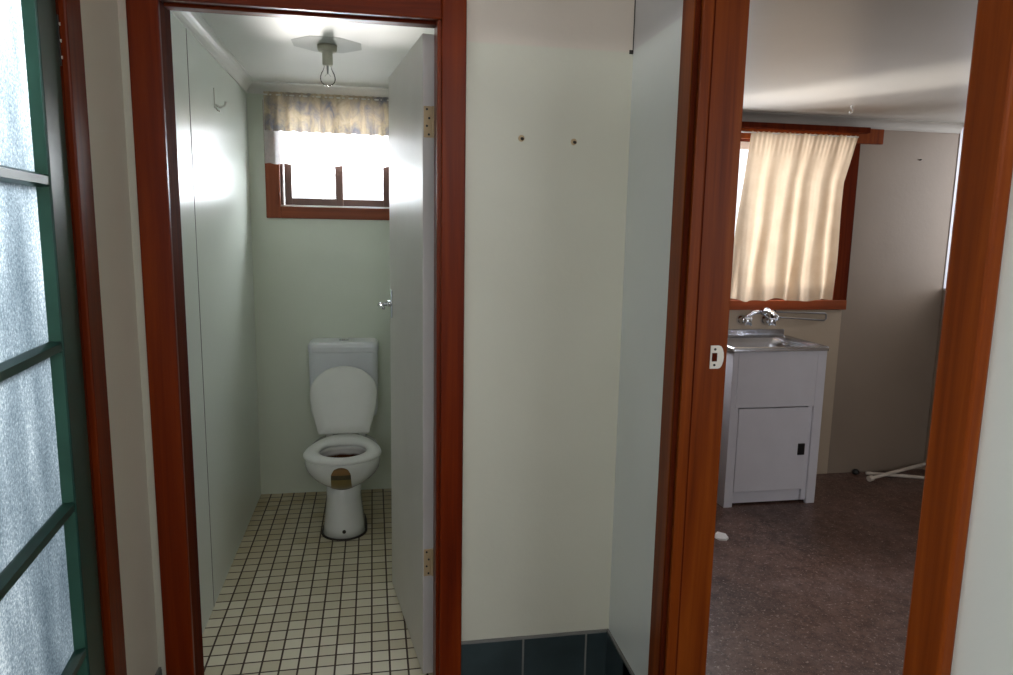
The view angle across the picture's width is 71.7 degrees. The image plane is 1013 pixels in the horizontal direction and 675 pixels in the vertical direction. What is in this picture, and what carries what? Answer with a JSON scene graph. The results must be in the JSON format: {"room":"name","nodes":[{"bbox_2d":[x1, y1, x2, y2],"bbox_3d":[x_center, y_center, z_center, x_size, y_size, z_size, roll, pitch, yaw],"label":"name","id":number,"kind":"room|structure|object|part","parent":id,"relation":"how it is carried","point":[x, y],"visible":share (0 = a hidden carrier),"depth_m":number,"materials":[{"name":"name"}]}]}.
{"room":"hallway","nodes":[
{"label":"hallway","id":0,"kind":"room"},
{"bbox_2d":[80,0,260,674],"bbox_3d":[-0.908,0.095,1.050,0.121,2.420,5.731,-1,9,-10],"label":"wall","id":1,"kind":"structure","parent":0,"point":[219,148],"depth_m":2.52,"materials":[{"name":"paint"}]},
{"bbox_2d":[0,0,105,674],"bbox_3d":[-0.850,0.266,1.198,0.044,2.020,0.789,-1,9,-16],"label":"door","id":2,"kind":"structure","parent":1,"relation":"in","point":[51,622],"depth_m":1.35,"materials":[{"name":"green paint"}]},
{"bbox_3d":[-0.842,-0.457,1.081,0.004,0.361,0.554,-1,9,-16],"label":"pane","id":3,"kind":"part","parent":2,"relation":"part of","materials":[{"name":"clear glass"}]},
{"bbox_3d":[-0.848,-0.103,1.135,0.004,0.308,0.554,-1,9,-16],"label":"pane","id":4,"kind":"part","parent":2,"relation":"part of","materials":[{"name":"clear glass"}]},
{"bbox_3d":[-0.854,0.230,1.186,0.004,0.318,0.554,-1,9,-16],"label":"pane","id":5,"kind":"part","parent":2,"relation":"part of","materials":[{"name":"clear glass"}]},
{"bbox_3d":[-0.860,0.564,1.237,0.004,0.309,0.554,-1,9,-16],"label":"pane","id":6,"kind":"part","parent":2,"relation":"part of","materials":[{"name":"clear glass"}]},
{"bbox_2d":[55,0,126,674],"bbox_3d":[-0.915,0.208,1.143,0.138,2.170,1.010,-1,9,-10],"label":"door frame","id":7,"kind":"structure","parent":1,"relation":"attached to","point":[73,81],"depth_m":1.56,"materials":[{"name":"brown wood"}]},
{"bbox_2d":[155,667,161,674],"bbox_3d":[-0.992,1.084,1.932,0.008,0.197,0.283,-1,9,-10],"label":"baseboard","id":8,"kind":"structure","parent":1,"relation":"attached to","point":[159,671],"depth_m":2.04,"materials":[{"name":"stone"}]},
{"bbox_2d":[186,30,213,599],"bbox_3d":[-1.129,-0.007,2.588,0.003,2.150,0.005,-1,9,-10],"label":"joint","id":9,"kind":"object","parent":1,"relation":"attached to","point":[186,30],"visible":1,"depth_m":2.57,"materials":[{"name":"grey"}]},
{"bbox_2d":[213,88,227,111],"bbox_3d":[-1.163,-0.965,2.855,0.052,0.095,0.014,-1,9,-10],"label":"wall hook","id":10,"kind":"object","parent":1,"relation":"attached to","point":[225,102],"visible":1,"depth_m":2.85,"materials":[{"name":"white plastic"}]},
{"bbox_2d":[170,10,388,97],"bbox_3d":[-0.722,-1.144,2.794,0.919,0.050,1.786,-1,9,-10],"label":"crown molding","id":11,"kind":"structure","parent":1,"relation":"attached to","point":[193,22],"depth_m":3.29,"materials":[{"name":"paint"}]},
{"bbox_2d":[199,12,433,87],"bbox_3d":[-0.741,-1.202,2.843,1.099,0.050,1.906,-1,9,-10],"label":"ceiling","id":12,"kind":"structure","parent":0,"point":[264,47],"depth_m":2.88,"materials":[{"name":"paint"}]},
{"bbox_2d":[291,36,361,85],"bbox_3d":[-0.718,-1.092,2.815,0.268,0.159,0.249,-1,9,-10],"label":"ceiling light","id":13,"kind":"object","parent":12,"relation":"attached to","point":[328,46],"visible":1,"depth_m":2.79,"materials":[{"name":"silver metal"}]},
{"bbox_3d":[-0.717,-1.170,2.803,0.268,0.001,0.249,-1,9,-10],"label":"mounting plate","id":14,"kind":"part","parent":13,"relation":"part of","materials":[{"name":"white plastic"}]},
{"bbox_3d":[-0.719,-1.053,2.821,0.061,0.081,0.061,-1,9,-10],"label":"bulb","id":15,"kind":"part","parent":13,"relation":"part of","materials":[{"name":"clear glass"}]},
{"bbox_2d":[202,488,432,674],"bbox_3d":[-0.776,1.031,3.157,1.099,0.060,1.961,-1,9,-10],"label":"floor","id":16,"kind":"structure","parent":0,"point":[292,599],"depth_m":2.79,"materials":[{"name":"beige tile"}]},
{"bbox_2d":[303,338,381,540],"bbox_3d":[-0.826,0.488,3.559,0.378,0.888,0.746,-1,9,-10],"label":"toilet","id":17,"kind":"object","parent":16,"relation":"on","point":[343,372],"visible":1,"depth_m":3.61,"materials":[{"name":"white ceramic"}]},
{"bbox_3d":[-0.795,0.541,3.418,0.368,0.024,0.445,-1,9,-10],"label":"seat","id":18,"kind":"part","parent":17,"relation":"part of","materials":[{"name":"white plastic"}]},
{"bbox_3d":[-0.808,0.619,3.492,0.354,0.149,0.550,-1,9,-10],"label":"bowl","id":19,"kind":"part","parent":17,"relation":"part of","materials":[{"name":"white ceramic"}]},
{"bbox_3d":[-0.846,0.323,3.647,0.344,0.340,0.103,-1,9,-10],"label":"seat lid","id":20,"kind":"part","parent":17,"relation":"part of","materials":[{"name":"white plastic"}]},
{"bbox_3d":[-0.874,0.040,3.770,0.366,0.052,0.183,-1,9,-10],"label":"cistern lid","id":21,"kind":"part","parent":17,"relation":"part of","materials":[{"name":"ceramic"}]},
{"bbox_2d":[246,93,390,493],"bbox_3d":[-0.907,-0.226,3.884,0.919,2.200,0.120,-1,9,-10],"label":"wall","id":22,"kind":"structure","parent":0,"point":[313,278],"depth_m":3.82,"materials":[{"name":"paint"}]},
{"bbox_2d":[263,116,388,219],"bbox_3d":[-0.907,-0.937,3.764,0.728,0.598,0.138,-1,9,-10],"label":"window","id":23,"kind":"structure","parent":22,"relation":"in","point":[281,203],"depth_m":3.74,"materials":[{"name":"brown wood"}]},
{"bbox_3d":[-0.897,-0.928,3.705,0.728,0.598,0.018,-1,9,-10],"label":"frame","id":24,"kind":"part","parent":23,"relation":"part of","materials":[{"name":"brown wood"}]},
{"bbox_3d":[-1.030,-0.956,3.747,0.304,0.496,0.028,-1,9,-10],"label":"sash","id":25,"kind":"part","parent":23,"relation":"part of","materials":[{"name":"brown wood"}]},
{"bbox_2d":[263,91,388,135],"bbox_3d":[-0.875,-1.151,3.626,0.732,0.200,0.040,-1,9,-10],"label":"valance curtain","id":26,"kind":"object","parent":23,"relation":"hanging from","point":[283,111],"visible":0.88,"depth_m":3.62,"materials":[{"name":"fabric"}]},
{"bbox_2d":[263,98,388,167],"bbox_3d":[-0.888,-1.065,3.669,0.730,0.331,0.008,-1,9,-10],"label":"lace curtain","id":27,"kind":"object","parent":26,"relation":"hanging from","point":[292,148],"visible":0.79,"depth_m":3.67,"materials":[{"name":"white fabric"}]},
{"bbox_3d":[-0.873,-1.235,3.613,0.732,0.008,0.008,-1,9,-10],"label":"curtain rod","id":28,"kind":"part","parent":26,"relation":"part of","materials":[{"name":"white plastic"}]},
{"bbox_3d":[-0.912,-0.706,3.806,0.583,0.012,0.124,-1,9,-10],"label":"sill","id":29,"kind":"part","parent":23,"relation":"part of","materials":[{"name":"brown wood"}]},
{"bbox_3d":[-0.896,-0.928,3.705,0.583,0.598,0.018,-1,9,-10],"label":"frame","id":30,"kind":"part","parent":23,"relation":"part of","materials":[{"name":"brown wood"}]},
{"bbox_3d":[-0.784,-0.963,3.821,0.296,0.496,0.028,-1,9,-10],"label":"sash","id":31,"kind":"part","parent":23,"relation":"part of","materials":[{"name":"brown wood"}]},
{"bbox_2d":[117,0,634,674],"bbox_3d":[-0.348,-0.050,2.065,1.583,2.420,0.095,-1,9,-10],"label":"wall","id":32,"kind":"structure","parent":0,"point":[545,214],"depth_m":2.08,"materials":[{"name":"paint"}]},
{"bbox_2d":[125,0,466,674],"bbox_3d":[-0.562,0.109,2.047,0.864,2.105,0.127,-1,9,-10],"label":"door frame","id":33,"kind":"structure","parent":32,"relation":"attached to","point":[148,21],"depth_m":1.95,"materials":[{"name":"brown wood"}]},
{"bbox_3d":[-0.940,0.120,1.926,0.077,2.105,0.020,-1,9,-10],"label":"casing","id":34,"kind":"part","parent":33,"relation":"part of","materials":[{"name":"brown wood"}]},
{"bbox_3d":[-0.530,-0.892,1.842,0.719,0.063,0.020,-1,9,-10],"label":"head casing","id":35,"kind":"part","parent":33,"relation":"part of","materials":[{"name":"brown wood"}]},
{"bbox_3d":[-0.161,0.113,2.065,0.068,2.105,0.020,-1,9,-10],"label":"casing","id":36,"kind":"part","parent":33,"relation":"part of","materials":[{"name":"brown wood"}]},
{"bbox_2d":[377,33,433,673],"bbox_3d":[-0.341,0.072,2.493,0.158,2.030,0.658,-2,9,-18],"label":"door","id":37,"kind":"structure","parent":32,"relation":"in","point":[411,84],"depth_m":2.34,"materials":[{"name":"paint"}]},
{"bbox_3d":[-0.461,-0.124,2.680,0.058,0.025,0.098,-2,9,-18],"label":"lever","id":38,"kind":"part","parent":37,"relation":"part of","materials":[{"name":"silver metal"}]},
{"bbox_3d":[-0.447,-0.130,2.722,0.006,0.108,0.030,-2,9,-18],"label":"handle","id":39,"kind":"part","parent":37,"relation":"part of","materials":[{"name":"silver metal"}]},
{"bbox_2d":[518,135,524,141],"bbox_3d":[0.044,-0.569,1.999,0.019,0.018,0.013,-1,9,-10],"label":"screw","id":40,"kind":"object","parent":32,"relation":"attached to","point":[521,138],"visible":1,"depth_m":2.00,"materials":[{"name":"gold metal"}]},
{"bbox_2d":[461,629,606,674],"bbox_3d":[0.090,1.053,2.263,0.478,0.197,0.008,-1,9,-10],"label":"baseboard","id":41,"kind":"structure","parent":32,"relation":"attached to","point":[576,652],"depth_m":2.26,"materials":[{"name":"tile"}]},
{"bbox_2d":[571,139,576,144],"bbox_3d":[0.196,-0.566,2.027,0.019,0.018,0.013,-1,9,-10],"label":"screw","id":42,"kind":"object","parent":32,"relation":"attached to","point":[573,141],"visible":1,"depth_m":2.03,"materials":[{"name":"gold metal"}]},
{"bbox_2d":[629,0,635,53],"bbox_3d":[0.361,-0.898,2.011,0.012,0.162,0.002,-1,9,-10],"label":"pull cord","id":43,"kind":"structure","parent":32,"relation":"attached to","point":[630,51],"depth_m":2.02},
{"bbox_2d":[609,0,1012,674],"bbox_3d":[0.722,0.234,0.336,0.089,2.420,3.730,-1,9,-10],"label":"wall","id":44,"kind":"structure","parent":0,"point":[983,644],"depth_m":1.87,"materials":[{"name":"paint"}]},
{"bbox_2d":[605,629,634,674],"bbox_3d":[0.362,1.079,2.120,0.008,0.197,0.388,-1,9,-10],"label":"baseboard","id":45,"kind":"structure","parent":44,"relation":"attached to","point":[616,662],"depth_m":2.21,"materials":[{"name":"tile"}]},
{"bbox_2d":[648,0,1012,674],"bbox_3d":[0.545,0.198,1.344,0.135,2.180,0.933,-1,9,-10],"label":"door frame","id":46,"kind":"structure","parent":44,"relation":"attached to","point":[714,35],"depth_m":1.60,"materials":[{"name":"wood"}]},
{"bbox_3d":[0.413,0.133,1.754,0.020,2.180,0.071,-1,9,-10],"label":"casing","id":47,"kind":"part","parent":46,"relation":"part of","materials":[{"name":"brown wood"}]},
{"bbox_3d":[0.513,0.048,1.712,0.035,0.057,0.003,-1,9,-10],"label":"strike plate","id":48,"kind":"part","parent":46,"relation":"part of","materials":[{"name":"metal"}]},
{"bbox_3d":[0.564,0.265,0.910,0.020,2.180,0.062,-1,9,-10],"label":"casing","id":49,"kind":"part","parent":46,"relation":"part of","materials":[{"name":"brown wood"}]},
{"bbox_2d":[705,469,924,674],"bbox_3d":[1.805,1.226,2.181,2.791,0.060,4.640,-1,9,-10],"label":"floor","id":50,"kind":"structure","parent":0,"point":[823,586],"depth_m":3.04,"materials":[{"name":"brown carpet"}]},
{"bbox_2d":[715,531,728,540],"bbox_3d":[1.058,0.981,3.459,0.073,0.010,0.079,8,11,38],"label":"paper scrap","id":51,"kind":"object","parent":50,"relation":"on","point":[720,536],"visible":0.87,"depth_m":3.45,"materials":[{"name":"white paper"}]},
{"bbox_2d":[717,329,828,507],"bbox_3d":[1.422,0.441,4.016,0.562,0.925,0.449,-1,9,-10],"label":"sink cabinet","id":52,"kind":"object","parent":50,"relation":"on","point":[774,386],"visible":0.85,"depth_m":3.82,"materials":[{"name":"white metal"}]},
{"bbox_3d":[1.165,0.470,3.983,0.020,0.868,0.397,-1,9,-10],"label":"panel","id":53,"kind":"part","parent":52,"relation":"part of","materials":[{"name":"white ceramic"}]},
{"bbox_3d":[1.216,0.501,3.783,0.050,0.868,0.022,-1,9,-10],"label":"corner post","id":54,"kind":"part","parent":52,"relation":"part of","materials":[{"name":"white ceramic"}]},
{"bbox_3d":[1.450,0.869,3.910,0.507,0.088,0.015,-1,9,-10],"label":"kick panel","id":55,"kind":"part","parent":52,"relation":"part of","materials":[{"name":"white ceramic"}]},
{"bbox_3d":[1.445,0.613,3.840,0.412,0.468,0.017,-1,9,-10],"label":"cabinet door","id":56,"kind":"part","parent":52,"relation":"part of","materials":[{"name":"white ceramic"}]},
{"bbox_3d":[1.453,0.223,3.779,0.462,0.308,0.021,-1,9,-10],"label":"panel","id":57,"kind":"part","parent":52,"relation":"part of","materials":[{"name":"white ceramic"}]},
{"bbox_2d":[727,335,828,351],"bbox_3d":[1.428,0.147,3.968,0.562,0.261,0.443,-1,9,-10],"label":"sink basin","id":58,"kind":"object","parent":52,"relation":"in","point":[735,343],"depth_m":4.08,"materials":[{"name":"silver metal"}]},
{"bbox_3d":[1.660,0.639,3.895,0.026,0.538,0.018,-1,9,-10],"label":"frame","id":59,"kind":"part","parent":52,"relation":"part of","materials":[{"name":"white ceramic"}]},
{"bbox_3d":[1.704,0.497,3.870,0.054,0.868,0.022,-1,9,-10],"label":"corner post","id":60,"kind":"part","parent":52,"relation":"part of","materials":[{"name":"white ceramic"}]},
{"bbox_2d":[852,469,859,474],"bbox_3d":[2.205,0.845,4.426,0.046,0.030,0.045,-1,9,-10],"label":"plug","id":61,"kind":"object","parent":50,"relation":"on","point":[854,471],"visible":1,"depth_m":4.41,"materials":[{"name":"black plastic"}]},
{"bbox_2d":[865,471,924,478],"bbox_3d":[2.475,0.862,4.364,0.442,0.020,0.020,3,9,12],"label":"pipe","id":62,"kind":"object","parent":50,"relation":"on","point":[866,472],"visible":0.6,"depth_m":4.36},
{"bbox_2d":[866,462,925,481],"bbox_3d":[2.431,0.835,4.360,0.519,0.053,0.034,-3,10,-25],"label":"pipe","id":63,"kind":"object","parent":62,"relation":"on","point":[871,477],"visible":0.98,"depth_m":4.33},
{"bbox_2d":[743,0,977,122],"bbox_3d":[1.873,-0.962,1.852,2.732,0.050,4.640,-1,9,-10],"label":"ceiling","id":64,"kind":"structure","parent":0,"point":[883,59],"depth_m":2.69,"materials":[{"name":"paint"}]},
{"bbox_2d":[827,130,959,472],"bbox_3d":[1.458,-0.213,4.217,2.732,2.158,0.120,-1,9,-10],"label":"wall","id":65,"kind":"structure","parent":0,"point":[889,325],"depth_m":4.32,"materials":[{"name":"paint"}]},
{"bbox_2d":[728,329,783,335],"bbox_3d":[1.389,-0.029,4.158,0.554,0.040,0.018,-1,9,-10],"label":"backsplash","id":66,"kind":"structure","parent":65,"relation":"attached to","point":[731,332],"depth_m":4.17,"materials":[{"name":"silver metal"}]},
{"bbox_2d":[728,310,841,473],"bbox_3d":[1.263,0.350,4.206,1.557,1.041,0.004,-1,9,-10],"label":"board","id":67,"kind":"object","parent":65,"relation":"attached to","point":[827,332],"visible":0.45,"depth_m":4.26,"materials":[{"name":"paint"}]},
{"bbox_2d":[736,308,779,325],"bbox_3d":[1.483,-0.115,4.066,0.216,0.113,0.205,-1,9,-10],"label":"tap","id":68,"kind":"object","parent":67,"relation":"attached to","point":[741,319],"visible":1,"depth_m":4.10,"materials":[{"name":"silver metal"}]},
{"bbox_3d":[1.525,-0.135,4.047,0.050,0.066,0.157,-3,9,-23],"label":"spout","id":69,"kind":"part","parent":68,"relation":"part of","materials":[{"name":"silver metal"}]},
{"bbox_2d":[771,310,826,320],"bbox_3d":[1.757,-0.131,4.205,0.363,0.069,0.023,0,9,-8],"label":"towel rail","id":70,"kind":"object","parent":67,"relation":"attached to","point":[772,316],"visible":0.74,"depth_m":4.20,"materials":[{"name":"metal"}]},
{"bbox_2d":[730,121,883,309],"bbox_3d":[1.358,-0.694,4.087,1.702,1.062,0.192,-1,9,-10],"label":"window","id":71,"kind":"structure","parent":65,"relation":"in","point":[867,135],"depth_m":4.13,"materials":[{"name":"brown wood"}]},
{"bbox_3d":[1.572,-0.696,4.192,0.780,0.905,0.028,-1,9,-10],"label":"sash","id":72,"kind":"part","parent":71,"relation":"part of","materials":[{"name":"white wood"}]},
{"bbox_3d":[1.355,-0.192,4.127,1.420,0.058,0.026,-1,9,-10],"label":"frame","id":73,"kind":"part","parent":71,"relation":"part of","materials":[{"name":"brown wood"}]},
{"bbox_2d":[730,131,858,301],"bbox_3d":[1.373,-0.681,3.984,1.315,0.959,0.048,-1,9,-10],"label":"window curtain","id":74,"kind":"object","parent":71,"relation":"hanging from","point":[786,239],"visible":0.99,"depth_m":4.03,"materials":[{"name":"beige fabric"}]},
{"bbox_3d":[1.363,-0.646,4.059,1.420,0.977,0.022,-1,9,-10],"label":"frame","id":75,"kind":"part","parent":71,"relation":"part of","materials":[{"name":"brown wood"}]},
{"bbox_2d":[742,112,963,133],"bbox_3d":[1.443,-1.239,3.965,2.632,0.054,0.054,-1,9,-10],"label":"crown molding","id":76,"kind":"structure","parent":65,"relation":"attached to","point":[873,123],"depth_m":4.08,"materials":[{"name":"paint"}]},
{"bbox_2d":[923,138,959,469],"bbox_3d":[3.140,0.110,2.298,0.100,2.158,4.540,-1,9,-10],"label":"wall","id":77,"kind":"structure","parent":0,"point":[943,291],"depth_m":4.43,"materials":[{"name":"paint"}]},
{"bbox_2d":[943,127,963,289],"bbox_3d":[2.821,-0.746,4.049,0.100,0.990,0.517,-1,9,-10],"label":"window","id":78,"kind":"structure","parent":77,"relation":"in","point":[961,134],"depth_m":4.29,"materials":[{"name":"white glass"}]}
]}

